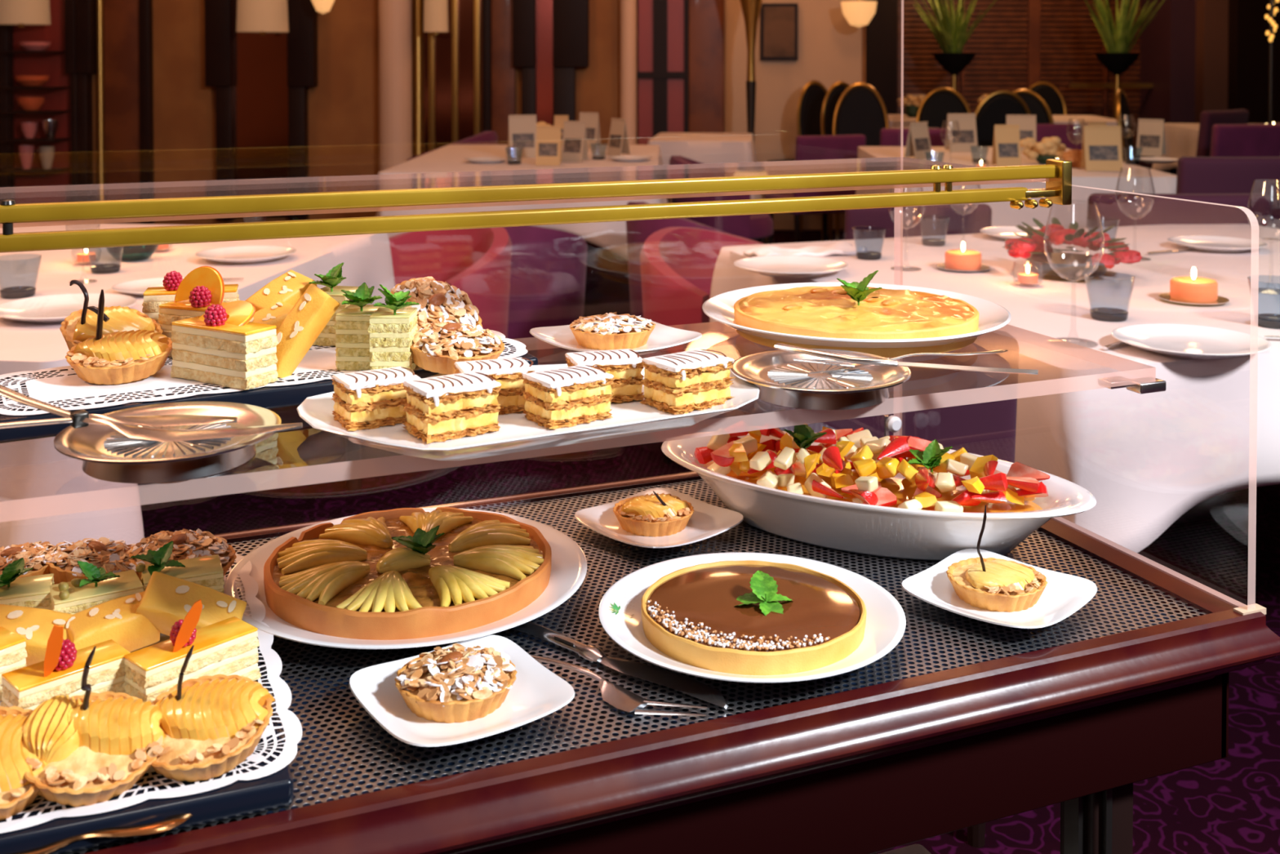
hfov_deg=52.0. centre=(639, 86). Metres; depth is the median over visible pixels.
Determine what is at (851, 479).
peach piece
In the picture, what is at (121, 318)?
tartlet
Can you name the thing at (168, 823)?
serving spoon
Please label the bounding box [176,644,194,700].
pod
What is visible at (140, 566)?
nut
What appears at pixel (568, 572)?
round plate
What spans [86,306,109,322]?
pod
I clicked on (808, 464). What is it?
peach piece
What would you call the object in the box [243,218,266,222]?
tumbler
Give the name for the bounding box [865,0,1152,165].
screen
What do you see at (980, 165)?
glass candle
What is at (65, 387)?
doily
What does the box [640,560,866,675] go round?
tart
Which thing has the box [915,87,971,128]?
chair
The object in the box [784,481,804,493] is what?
cube
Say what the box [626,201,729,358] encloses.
armchair
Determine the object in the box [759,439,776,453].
strawberry piece
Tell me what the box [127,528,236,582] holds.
tartlet
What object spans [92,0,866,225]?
wall
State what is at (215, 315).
raspberry
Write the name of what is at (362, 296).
sprig
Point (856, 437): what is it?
cube
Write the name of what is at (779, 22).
wall picture
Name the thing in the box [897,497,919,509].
cube
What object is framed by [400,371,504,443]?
mille feuille
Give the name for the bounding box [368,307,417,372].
cake
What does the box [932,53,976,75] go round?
bowl
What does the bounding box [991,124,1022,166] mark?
menu card
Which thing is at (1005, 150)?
picture
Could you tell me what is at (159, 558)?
sprig
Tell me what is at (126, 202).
brass rail
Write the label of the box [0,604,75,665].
cake
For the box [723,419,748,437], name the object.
strawberry piece
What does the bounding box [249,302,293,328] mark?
cake
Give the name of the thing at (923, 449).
strawberry piece
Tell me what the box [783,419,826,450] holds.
sprig
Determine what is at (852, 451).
cube
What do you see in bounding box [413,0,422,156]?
trim
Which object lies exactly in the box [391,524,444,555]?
sprig
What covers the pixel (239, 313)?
slice
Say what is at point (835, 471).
strawberry piece
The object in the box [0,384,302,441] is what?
tongs
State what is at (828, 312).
tart
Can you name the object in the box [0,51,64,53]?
shelf
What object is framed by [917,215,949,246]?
tumbler
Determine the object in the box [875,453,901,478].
peach piece
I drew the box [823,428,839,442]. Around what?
strawberry piece
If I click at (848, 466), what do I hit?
peach piece
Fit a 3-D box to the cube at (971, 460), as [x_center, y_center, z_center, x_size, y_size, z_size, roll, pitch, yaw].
[0.376,0.426,1.487,0.020,0.019,0.022,-1,1,-39]
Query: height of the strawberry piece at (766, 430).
0.014 m
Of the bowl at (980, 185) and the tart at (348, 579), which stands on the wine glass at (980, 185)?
the bowl at (980, 185)
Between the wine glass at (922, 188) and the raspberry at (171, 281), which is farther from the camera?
the wine glass at (922, 188)
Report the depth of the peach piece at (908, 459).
1.54 m
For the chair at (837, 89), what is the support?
on the floor
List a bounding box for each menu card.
[507,115,536,158]
[535,125,561,165]
[554,115,568,146]
[561,120,588,162]
[579,112,600,148]
[606,118,630,155]
[904,121,933,159]
[905,94,925,116]
[944,113,977,152]
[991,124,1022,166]
[1006,115,1035,151]
[1080,125,1123,171]
[1088,121,1106,125]
[1136,118,1165,156]
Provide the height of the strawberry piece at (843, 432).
0.025 m
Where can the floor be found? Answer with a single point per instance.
(1228, 543)
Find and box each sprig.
[0,557,33,586]
[77,560,119,586]
[130,541,185,575]
[308,262,346,291]
[341,282,382,311]
[373,284,419,315]
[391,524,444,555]
[733,570,792,615]
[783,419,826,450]
[836,270,881,305]
[908,439,952,472]
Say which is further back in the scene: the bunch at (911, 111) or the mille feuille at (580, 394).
the bunch at (911, 111)
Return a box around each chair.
[697,330,1019,848]
[764,134,866,244]
[767,80,829,235]
[821,80,849,241]
[828,82,888,240]
[844,203,991,239]
[880,128,946,146]
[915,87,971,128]
[974,90,1031,146]
[1011,88,1053,124]
[1027,81,1066,115]
[1035,124,1082,150]
[1086,193,1272,227]
[1115,88,1133,164]
[1175,109,1248,175]
[1176,156,1279,228]
[1209,124,1279,156]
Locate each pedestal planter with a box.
[913,0,996,91]
[1084,0,1164,119]
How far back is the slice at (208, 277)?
1.33 m
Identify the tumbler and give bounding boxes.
[0,253,41,298]
[86,246,124,273]
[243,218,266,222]
[505,149,523,164]
[590,142,607,159]
[852,226,885,259]
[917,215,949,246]
[969,145,988,162]
[1084,275,1135,321]
[1123,148,1142,164]
[1247,277,1279,328]
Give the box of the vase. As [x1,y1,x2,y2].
[105,244,158,262]
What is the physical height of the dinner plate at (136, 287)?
0.015 m
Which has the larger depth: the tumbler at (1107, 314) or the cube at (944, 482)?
the tumbler at (1107, 314)
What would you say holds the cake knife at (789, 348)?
on the dish at (782, 380)
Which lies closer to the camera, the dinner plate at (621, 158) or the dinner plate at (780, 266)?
the dinner plate at (780, 266)
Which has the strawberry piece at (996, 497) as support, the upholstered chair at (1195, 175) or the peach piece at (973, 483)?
the peach piece at (973, 483)
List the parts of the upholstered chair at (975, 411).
backrest, leg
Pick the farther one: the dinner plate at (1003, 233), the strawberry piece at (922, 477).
the dinner plate at (1003, 233)
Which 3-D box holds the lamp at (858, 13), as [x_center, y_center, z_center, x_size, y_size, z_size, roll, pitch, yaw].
[1.532,-1.302,9.175,0.251,1.780,0.251,0,1,0]
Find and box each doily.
[0,328,527,415]
[0,552,302,832]
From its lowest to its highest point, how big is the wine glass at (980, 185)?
0.215 m
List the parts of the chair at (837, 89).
leg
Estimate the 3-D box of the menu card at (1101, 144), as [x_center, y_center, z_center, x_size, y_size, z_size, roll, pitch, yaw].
[2.054,0.274,5.839,0.164,0.200,0.067,0,1,0]
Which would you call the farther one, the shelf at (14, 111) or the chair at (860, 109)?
the shelf at (14, 111)
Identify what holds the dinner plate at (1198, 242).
on the tablecloth at (1145, 460)
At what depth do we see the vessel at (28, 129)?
9.42 m
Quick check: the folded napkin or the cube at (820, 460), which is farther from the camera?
the folded napkin
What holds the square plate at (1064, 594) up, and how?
on the trolley
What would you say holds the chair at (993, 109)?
on the floor
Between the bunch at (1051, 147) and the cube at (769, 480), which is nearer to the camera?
the cube at (769, 480)
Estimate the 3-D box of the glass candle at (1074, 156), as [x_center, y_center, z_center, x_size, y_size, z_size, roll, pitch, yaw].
[2.006,0.329,6.010,0.160,0.094,0.106,0,1,-22]
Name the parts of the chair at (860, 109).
leg, leg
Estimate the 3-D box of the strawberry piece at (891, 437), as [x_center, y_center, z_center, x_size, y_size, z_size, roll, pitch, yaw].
[0.312,0.421,1.564,0.043,0.016,0.024,-1,2,-38]
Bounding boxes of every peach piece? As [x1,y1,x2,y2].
[727,462,740,471]
[728,445,746,463]
[739,458,752,474]
[746,443,764,459]
[748,428,762,441]
[767,452,777,475]
[778,435,792,451]
[795,450,819,463]
[801,455,817,475]
[813,462,833,478]
[830,470,850,487]
[832,441,853,458]
[836,472,857,488]
[842,457,851,471]
[850,447,873,463]
[853,455,875,476]
[866,466,884,482]
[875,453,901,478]
[897,460,917,484]
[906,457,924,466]
[915,466,926,471]
[915,492,935,508]
[928,453,952,474]
[951,445,966,462]
[960,474,983,493]
[971,453,995,477]
[992,485,1022,503]
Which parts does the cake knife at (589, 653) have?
handle, blade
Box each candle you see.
[71,248,101,265]
[155,244,173,252]
[936,241,990,271]
[974,159,989,167]
[1011,262,1044,287]
[1062,149,1082,168]
[1158,266,1229,305]
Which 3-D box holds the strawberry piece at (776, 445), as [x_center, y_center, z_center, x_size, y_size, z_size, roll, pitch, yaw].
[0.185,0.437,1.597,0.042,0.014,0.025,0,1,-4]
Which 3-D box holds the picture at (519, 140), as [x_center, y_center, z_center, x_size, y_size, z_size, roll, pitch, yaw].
[-0.588,0.272,6.618,0.110,0.069,0.012,0,1,-17]
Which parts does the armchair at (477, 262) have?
leg, leg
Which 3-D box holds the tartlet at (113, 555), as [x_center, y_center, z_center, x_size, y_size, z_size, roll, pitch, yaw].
[-0.521,0.461,1.269,0.100,0.046,0.099,1,1,31]
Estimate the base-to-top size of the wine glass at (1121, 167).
0.226 m
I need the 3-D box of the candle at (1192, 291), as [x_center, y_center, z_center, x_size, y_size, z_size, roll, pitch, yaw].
[1.135,0.405,2.691,0.134,0.069,0.134,0,1,-22]
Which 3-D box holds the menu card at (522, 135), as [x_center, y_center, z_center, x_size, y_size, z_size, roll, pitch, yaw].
[-0.594,0.251,6.637,0.142,0.214,0.067,0,1,-17]
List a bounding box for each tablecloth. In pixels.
[0,223,395,547]
[376,144,671,260]
[647,132,764,203]
[709,223,1279,552]
[855,146,1177,228]
[887,114,1134,162]
[1151,123,1260,173]
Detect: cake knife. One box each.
[510,622,728,709]
[773,342,1038,374]
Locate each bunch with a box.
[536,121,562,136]
[897,94,924,117]
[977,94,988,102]
[1020,137,1066,164]
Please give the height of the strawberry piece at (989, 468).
0.021 m
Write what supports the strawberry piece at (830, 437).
on the peach piece
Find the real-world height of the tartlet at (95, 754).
0.053 m
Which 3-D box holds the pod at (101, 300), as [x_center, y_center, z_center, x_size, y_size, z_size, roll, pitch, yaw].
[-0.510,0.222,1.241,0.009,0.061,0.012,0,1,-22]
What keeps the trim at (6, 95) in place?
attached to the wall
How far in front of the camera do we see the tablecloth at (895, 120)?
10.64 m
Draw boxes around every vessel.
[14,75,49,86]
[17,97,44,110]
[18,41,50,51]
[18,145,34,168]
[21,122,37,138]
[39,146,54,168]
[42,120,57,138]
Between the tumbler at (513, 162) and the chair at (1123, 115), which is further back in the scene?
the chair at (1123, 115)
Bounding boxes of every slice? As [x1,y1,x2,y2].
[173,266,224,305]
[198,300,255,325]
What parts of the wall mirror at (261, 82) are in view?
frame post, frame post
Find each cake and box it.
[0,573,55,609]
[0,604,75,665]
[0,626,27,700]
[0,639,130,710]
[48,568,143,613]
[66,591,159,652]
[123,616,259,702]
[135,571,246,635]
[140,554,224,593]
[142,284,239,324]
[158,299,226,357]
[169,315,278,390]
[244,270,316,311]
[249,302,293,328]
[275,283,340,377]
[312,285,358,346]
[333,304,385,370]
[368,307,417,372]
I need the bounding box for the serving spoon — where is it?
[8,813,192,853]
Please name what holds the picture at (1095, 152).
attached to the menu card at (1101, 144)
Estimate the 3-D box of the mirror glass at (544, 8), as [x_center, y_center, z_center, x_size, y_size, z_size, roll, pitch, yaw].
[-0.691,-0.565,9.560,0.146,3.030,0.040,0,1,0]
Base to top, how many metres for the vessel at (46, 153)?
0.158 m
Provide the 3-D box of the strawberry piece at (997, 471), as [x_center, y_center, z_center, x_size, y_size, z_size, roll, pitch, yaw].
[0.402,0.444,1.472,0.024,0.020,0.044,1,1,24]
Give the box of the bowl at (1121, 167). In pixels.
[1115,167,1155,218]
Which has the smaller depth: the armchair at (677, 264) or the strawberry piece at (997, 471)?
the strawberry piece at (997, 471)
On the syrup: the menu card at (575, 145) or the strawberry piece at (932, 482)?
the strawberry piece at (932, 482)
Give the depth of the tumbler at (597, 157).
6.48 m
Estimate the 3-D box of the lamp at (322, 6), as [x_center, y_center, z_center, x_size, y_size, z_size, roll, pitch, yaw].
[-2.218,-1.349,9.174,0.179,1.686,0.179,0,1,0]
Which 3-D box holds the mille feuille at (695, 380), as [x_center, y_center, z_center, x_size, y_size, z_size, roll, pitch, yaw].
[0.044,0.269,1.199,0.075,0.045,0.058,-1,1,-36]
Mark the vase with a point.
(135, 253)
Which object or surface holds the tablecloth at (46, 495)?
on the dining table at (353, 452)
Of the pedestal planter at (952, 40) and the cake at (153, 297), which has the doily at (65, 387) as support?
the cake at (153, 297)
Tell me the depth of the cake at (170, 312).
1.31 m
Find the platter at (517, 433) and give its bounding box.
[296,364,759,460]
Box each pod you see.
[70,280,88,324]
[80,646,96,710]
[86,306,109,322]
[95,288,105,340]
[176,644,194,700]
[653,490,667,506]
[977,504,986,571]
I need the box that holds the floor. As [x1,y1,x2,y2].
[137,230,1279,853]
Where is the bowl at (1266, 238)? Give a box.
[1246,181,1279,243]
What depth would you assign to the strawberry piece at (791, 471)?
1.50 m
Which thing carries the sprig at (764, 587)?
on the tart at (689, 614)
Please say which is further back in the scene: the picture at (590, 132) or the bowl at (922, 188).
the picture at (590, 132)
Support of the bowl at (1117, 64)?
on the pedestal planter at (1117, 60)
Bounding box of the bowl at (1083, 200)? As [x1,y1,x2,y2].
[1043,200,1104,281]
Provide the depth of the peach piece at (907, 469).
1.43 m
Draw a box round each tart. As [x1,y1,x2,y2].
[263,506,551,639]
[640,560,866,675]
[733,285,979,357]
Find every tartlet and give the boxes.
[0,540,55,577]
[0,706,48,821]
[22,690,166,806]
[44,537,137,583]
[59,305,162,350]
[64,329,172,384]
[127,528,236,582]
[143,673,275,782]
[390,276,482,327]
[394,642,516,723]
[409,321,505,374]
[569,311,656,350]
[613,493,694,537]
[946,556,1047,612]
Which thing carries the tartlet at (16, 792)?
on the doily at (291, 725)
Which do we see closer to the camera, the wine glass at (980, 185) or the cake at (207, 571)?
the cake at (207, 571)
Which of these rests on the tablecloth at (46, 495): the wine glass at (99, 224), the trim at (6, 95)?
the wine glass at (99, 224)
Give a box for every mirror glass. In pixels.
[233,0,288,217]
[535,0,553,125]
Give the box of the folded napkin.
[742,241,867,257]
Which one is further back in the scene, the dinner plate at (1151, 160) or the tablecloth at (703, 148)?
the tablecloth at (703, 148)
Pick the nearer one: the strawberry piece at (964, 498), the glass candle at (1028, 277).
the strawberry piece at (964, 498)
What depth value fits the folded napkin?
3.31 m
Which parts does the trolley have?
moulded rail, moulded rail, leg, moulded rail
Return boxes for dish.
[53,400,281,483]
[661,431,1096,560]
[731,348,911,409]
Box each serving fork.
[446,642,707,716]
[792,349,1008,373]
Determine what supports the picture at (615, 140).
attached to the menu card at (618, 143)
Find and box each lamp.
[0,0,50,26]
[235,0,288,35]
[311,0,334,13]
[423,0,448,35]
[739,0,774,244]
[840,0,876,27]
[1264,0,1279,124]
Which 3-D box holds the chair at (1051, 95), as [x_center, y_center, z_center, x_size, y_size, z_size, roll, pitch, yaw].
[3.721,0.472,12.294,0.428,1.042,0.458,0,1,0]
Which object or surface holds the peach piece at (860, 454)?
on the peach piece at (851, 479)
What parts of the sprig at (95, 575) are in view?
stem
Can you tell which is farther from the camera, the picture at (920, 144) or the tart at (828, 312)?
the picture at (920, 144)
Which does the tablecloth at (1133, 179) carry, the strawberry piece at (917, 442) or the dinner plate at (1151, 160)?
the dinner plate at (1151, 160)
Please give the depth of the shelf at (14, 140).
9.34 m
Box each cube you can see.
[706,428,728,448]
[706,461,727,474]
[735,437,755,458]
[749,452,769,471]
[760,473,781,488]
[773,448,794,471]
[775,474,795,488]
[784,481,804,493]
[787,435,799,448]
[794,450,811,464]
[794,460,817,479]
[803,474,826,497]
[817,449,825,462]
[819,443,832,449]
[838,438,857,460]
[849,431,871,449]
[855,475,880,491]
[862,436,875,448]
[866,437,888,458]
[874,458,885,464]
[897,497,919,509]
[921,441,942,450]
[934,472,954,494]
[938,499,962,511]
[944,458,964,478]
[960,452,981,471]
[1013,486,1032,500]
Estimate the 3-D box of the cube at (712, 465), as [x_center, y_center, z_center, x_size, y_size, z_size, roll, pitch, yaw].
[0.093,0.449,1.541,0.024,0.026,0.023,-1,1,-26]
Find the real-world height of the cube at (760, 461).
0.021 m
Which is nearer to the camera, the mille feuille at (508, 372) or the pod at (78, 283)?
the mille feuille at (508, 372)
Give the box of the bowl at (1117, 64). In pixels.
[1094,53,1140,75]
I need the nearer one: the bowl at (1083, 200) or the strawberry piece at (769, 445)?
the strawberry piece at (769, 445)
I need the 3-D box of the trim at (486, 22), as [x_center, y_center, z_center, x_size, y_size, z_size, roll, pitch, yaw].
[-1.114,-0.575,9.550,0.061,3.250,0.080,0,1,0]
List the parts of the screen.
rail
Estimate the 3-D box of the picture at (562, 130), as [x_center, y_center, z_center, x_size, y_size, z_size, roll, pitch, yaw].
[-0.443,0.270,7.419,0.062,0.057,0.013,0,1,-6]
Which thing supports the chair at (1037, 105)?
on the floor
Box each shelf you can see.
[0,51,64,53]
[0,86,69,88]
[0,110,69,113]
[0,137,70,142]
[0,168,70,173]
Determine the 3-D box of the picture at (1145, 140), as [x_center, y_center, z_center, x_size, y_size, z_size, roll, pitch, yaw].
[2.606,0.280,6.716,0.100,0.061,0.013,1,2,40]
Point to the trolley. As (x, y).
(966, 722)
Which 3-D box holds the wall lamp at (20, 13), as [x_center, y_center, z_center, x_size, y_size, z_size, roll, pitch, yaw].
[-4.402,-0.622,9.339,0.383,0.400,0.383,1,2,43]
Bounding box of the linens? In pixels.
[879,844,931,853]
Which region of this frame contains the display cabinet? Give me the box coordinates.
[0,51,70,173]
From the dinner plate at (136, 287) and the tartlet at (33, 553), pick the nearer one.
the tartlet at (33, 553)
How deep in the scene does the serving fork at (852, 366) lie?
1.28 m
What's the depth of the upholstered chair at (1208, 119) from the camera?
7.94 m
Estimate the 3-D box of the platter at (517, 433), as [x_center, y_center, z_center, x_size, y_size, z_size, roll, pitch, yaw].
[-0.093,0.287,1.187,0.417,0.018,0.264,0,1,-22]
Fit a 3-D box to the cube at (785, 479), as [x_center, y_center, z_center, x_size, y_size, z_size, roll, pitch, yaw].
[0.165,0.449,1.494,0.018,0.019,0.022,-1,1,-34]
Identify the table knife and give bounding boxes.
[1102,341,1126,350]
[1144,248,1193,254]
[1263,335,1279,339]
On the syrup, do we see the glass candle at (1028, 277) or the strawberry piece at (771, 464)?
the strawberry piece at (771, 464)
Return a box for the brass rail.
[0,156,1266,614]
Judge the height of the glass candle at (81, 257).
0.050 m
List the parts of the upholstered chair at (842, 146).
leg, leg, seat, leg, backrest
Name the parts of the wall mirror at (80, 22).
frame post, frame post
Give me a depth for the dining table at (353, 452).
3.80 m
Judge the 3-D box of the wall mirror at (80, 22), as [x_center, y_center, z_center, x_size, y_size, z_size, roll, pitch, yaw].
[-4.052,-0.565,9.520,0.187,3.070,0.140,0,1,0]
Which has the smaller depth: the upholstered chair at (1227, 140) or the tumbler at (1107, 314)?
the tumbler at (1107, 314)
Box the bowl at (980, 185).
[949,185,980,215]
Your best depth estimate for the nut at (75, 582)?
1.17 m
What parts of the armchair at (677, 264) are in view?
leg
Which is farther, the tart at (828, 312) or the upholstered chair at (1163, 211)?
the upholstered chair at (1163, 211)
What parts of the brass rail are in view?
panel, round knob, panel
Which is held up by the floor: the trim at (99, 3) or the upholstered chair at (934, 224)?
the upholstered chair at (934, 224)
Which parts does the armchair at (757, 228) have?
seat, leg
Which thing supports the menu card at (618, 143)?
on the tablecloth at (611, 236)
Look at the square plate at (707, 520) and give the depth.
1.49 m
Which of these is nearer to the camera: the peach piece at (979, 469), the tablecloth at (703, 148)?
the peach piece at (979, 469)
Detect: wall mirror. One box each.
[64,0,96,185]
[204,0,318,220]
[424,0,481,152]
[512,0,589,125]
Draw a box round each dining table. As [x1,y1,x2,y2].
[346,438,361,491]
[1170,168,1176,174]
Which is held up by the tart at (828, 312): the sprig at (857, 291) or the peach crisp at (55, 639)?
the sprig at (857, 291)
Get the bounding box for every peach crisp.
[44,624,63,676]
[173,599,202,652]
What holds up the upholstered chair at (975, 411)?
on the floor
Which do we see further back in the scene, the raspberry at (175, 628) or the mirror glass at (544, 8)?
the mirror glass at (544, 8)
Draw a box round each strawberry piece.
[693,445,716,464]
[711,440,737,466]
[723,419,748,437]
[728,436,740,443]
[746,426,770,436]
[747,450,777,474]
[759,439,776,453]
[764,422,788,439]
[773,461,795,479]
[774,440,808,453]
[807,444,822,453]
[811,458,845,474]
[811,479,844,497]
[813,428,836,444]
[822,428,853,448]
[822,446,843,471]
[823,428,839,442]
[841,480,881,495]
[842,427,863,439]
[848,488,878,505]
[849,460,877,469]
[862,487,897,506]
[876,437,910,460]
[887,435,919,441]
[896,445,922,457]
[897,457,906,463]
[906,435,940,457]
[913,484,942,498]
[915,468,928,491]
[928,472,936,488]
[948,473,963,488]
[951,489,982,506]
[960,471,972,475]
[962,472,1008,491]
[970,490,1006,503]
[983,460,998,475]
[993,469,1009,486]
[1006,462,1049,480]
[1006,476,1039,492]
[1018,481,1048,497]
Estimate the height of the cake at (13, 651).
0.044 m
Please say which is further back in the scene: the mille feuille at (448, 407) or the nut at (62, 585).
the nut at (62, 585)
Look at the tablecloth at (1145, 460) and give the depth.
2.21 m
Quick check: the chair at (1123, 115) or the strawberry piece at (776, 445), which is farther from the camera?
the chair at (1123, 115)
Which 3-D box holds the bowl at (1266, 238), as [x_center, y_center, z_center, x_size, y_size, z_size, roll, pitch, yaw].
[1.347,0.267,2.800,0.097,0.132,0.097,0,1,-22]
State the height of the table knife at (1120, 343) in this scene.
0.006 m
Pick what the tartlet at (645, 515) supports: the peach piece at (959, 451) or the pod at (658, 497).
the pod at (658, 497)
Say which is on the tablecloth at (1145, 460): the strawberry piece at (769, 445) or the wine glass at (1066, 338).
the wine glass at (1066, 338)
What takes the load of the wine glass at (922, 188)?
on the tablecloth at (1145, 460)
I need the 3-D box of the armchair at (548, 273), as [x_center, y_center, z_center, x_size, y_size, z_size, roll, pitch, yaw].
[-0.484,0.824,5.092,0.559,0.640,0.508,0,1,0]
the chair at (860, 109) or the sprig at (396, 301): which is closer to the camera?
the sprig at (396, 301)
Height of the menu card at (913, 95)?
0.189 m
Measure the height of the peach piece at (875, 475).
0.022 m
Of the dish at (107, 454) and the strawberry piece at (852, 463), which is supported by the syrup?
the strawberry piece at (852, 463)
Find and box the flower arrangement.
[1002,217,1142,280]
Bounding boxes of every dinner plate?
[0,293,137,323]
[111,277,184,296]
[195,244,296,263]
[464,157,509,163]
[608,155,652,161]
[733,255,848,277]
[979,226,1039,239]
[1111,323,1271,359]
[1134,157,1178,163]
[1167,235,1267,252]
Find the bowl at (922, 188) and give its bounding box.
[887,187,924,229]
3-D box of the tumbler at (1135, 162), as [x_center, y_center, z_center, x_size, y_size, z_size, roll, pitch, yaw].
[2.329,0.327,6.208,0.088,0.078,0.088,0,1,-22]
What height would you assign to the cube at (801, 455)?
0.023 m
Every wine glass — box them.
[65,224,99,280]
[887,187,924,268]
[949,185,980,251]
[1043,200,1104,342]
[1115,167,1155,258]
[1117,115,1135,158]
[1246,181,1279,289]
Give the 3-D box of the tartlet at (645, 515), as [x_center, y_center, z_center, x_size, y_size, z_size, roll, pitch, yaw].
[0.015,0.486,1.498,0.093,0.029,0.093,1,2,42]
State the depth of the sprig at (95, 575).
1.18 m
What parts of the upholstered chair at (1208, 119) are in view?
backrest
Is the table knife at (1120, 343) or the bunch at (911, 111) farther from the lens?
the bunch at (911, 111)
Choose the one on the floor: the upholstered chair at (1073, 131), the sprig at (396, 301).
the upholstered chair at (1073, 131)
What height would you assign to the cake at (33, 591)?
0.044 m
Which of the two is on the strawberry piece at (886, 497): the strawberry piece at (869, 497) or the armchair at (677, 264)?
the strawberry piece at (869, 497)
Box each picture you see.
[512,133,534,147]
[538,142,557,155]
[560,128,563,139]
[564,138,581,152]
[586,128,595,139]
[608,134,621,147]
[760,3,798,60]
[914,137,929,151]
[951,130,974,142]
[998,143,1018,157]
[1019,130,1032,140]
[1088,145,1118,159]
[1139,134,1159,147]
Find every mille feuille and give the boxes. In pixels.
[329,366,420,431]
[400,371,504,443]
[452,356,536,413]
[520,364,615,429]
[564,348,644,402]
[640,348,734,414]
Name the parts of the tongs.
handle, handle, blade, blade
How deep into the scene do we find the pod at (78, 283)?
1.27 m
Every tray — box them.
[0,340,537,443]
[0,563,293,853]
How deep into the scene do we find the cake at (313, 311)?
1.24 m
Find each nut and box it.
[57,582,68,591]
[58,590,69,599]
[71,577,82,586]
[135,562,145,572]
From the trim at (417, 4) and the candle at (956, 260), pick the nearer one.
the candle at (956, 260)
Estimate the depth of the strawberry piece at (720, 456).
1.52 m
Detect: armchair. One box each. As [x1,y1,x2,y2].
[338,226,511,466]
[406,131,497,161]
[503,226,587,364]
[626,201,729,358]
[640,226,763,462]
[669,155,773,244]
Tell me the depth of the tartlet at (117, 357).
1.22 m
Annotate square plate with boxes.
[348,635,574,746]
[529,315,702,355]
[573,487,743,548]
[901,548,1097,628]
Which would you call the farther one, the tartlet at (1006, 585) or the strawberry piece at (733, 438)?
the strawberry piece at (733, 438)
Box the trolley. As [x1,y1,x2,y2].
[64,471,1279,853]
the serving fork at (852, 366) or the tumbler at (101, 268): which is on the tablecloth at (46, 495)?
the tumbler at (101, 268)
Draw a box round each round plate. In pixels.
[223,507,586,648]
[598,551,906,682]
[702,282,1011,347]
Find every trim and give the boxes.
[0,24,14,187]
[95,0,105,184]
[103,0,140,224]
[138,0,154,224]
[375,0,412,216]
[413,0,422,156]
[482,0,491,132]
[490,0,515,144]
[620,0,636,144]
[688,0,724,133]
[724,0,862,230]
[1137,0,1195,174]
[1195,0,1228,123]
[1227,0,1279,124]
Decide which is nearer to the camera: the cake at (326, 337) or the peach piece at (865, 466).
the cake at (326, 337)
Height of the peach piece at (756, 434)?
0.018 m
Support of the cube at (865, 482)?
on the strawberry piece at (869, 497)
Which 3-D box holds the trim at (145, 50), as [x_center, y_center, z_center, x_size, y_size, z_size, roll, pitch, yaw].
[-3.592,-0.575,9.545,0.075,3.250,0.090,0,1,0]
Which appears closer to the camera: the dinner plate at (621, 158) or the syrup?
the syrup
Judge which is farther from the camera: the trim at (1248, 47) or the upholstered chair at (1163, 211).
the trim at (1248, 47)
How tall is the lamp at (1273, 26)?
2.600 m
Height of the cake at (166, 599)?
0.071 m
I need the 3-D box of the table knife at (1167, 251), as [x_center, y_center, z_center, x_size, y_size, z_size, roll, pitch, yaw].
[1.374,0.421,3.375,0.210,0.006,0.018,-1,1,-28]
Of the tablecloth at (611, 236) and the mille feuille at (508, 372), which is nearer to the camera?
the mille feuille at (508, 372)
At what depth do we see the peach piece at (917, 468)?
1.50 m
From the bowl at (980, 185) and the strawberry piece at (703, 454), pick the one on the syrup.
the strawberry piece at (703, 454)
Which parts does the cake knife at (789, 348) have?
handle, blade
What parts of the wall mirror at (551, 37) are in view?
frame post, frame post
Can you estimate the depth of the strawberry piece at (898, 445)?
1.48 m
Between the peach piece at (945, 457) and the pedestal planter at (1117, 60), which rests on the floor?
the pedestal planter at (1117, 60)
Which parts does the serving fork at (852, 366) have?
handle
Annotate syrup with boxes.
[702,456,1042,512]
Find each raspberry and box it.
[53,638,76,671]
[162,271,182,290]
[168,618,196,647]
[188,285,212,307]
[203,303,226,326]
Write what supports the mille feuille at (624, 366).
on the platter at (517, 433)

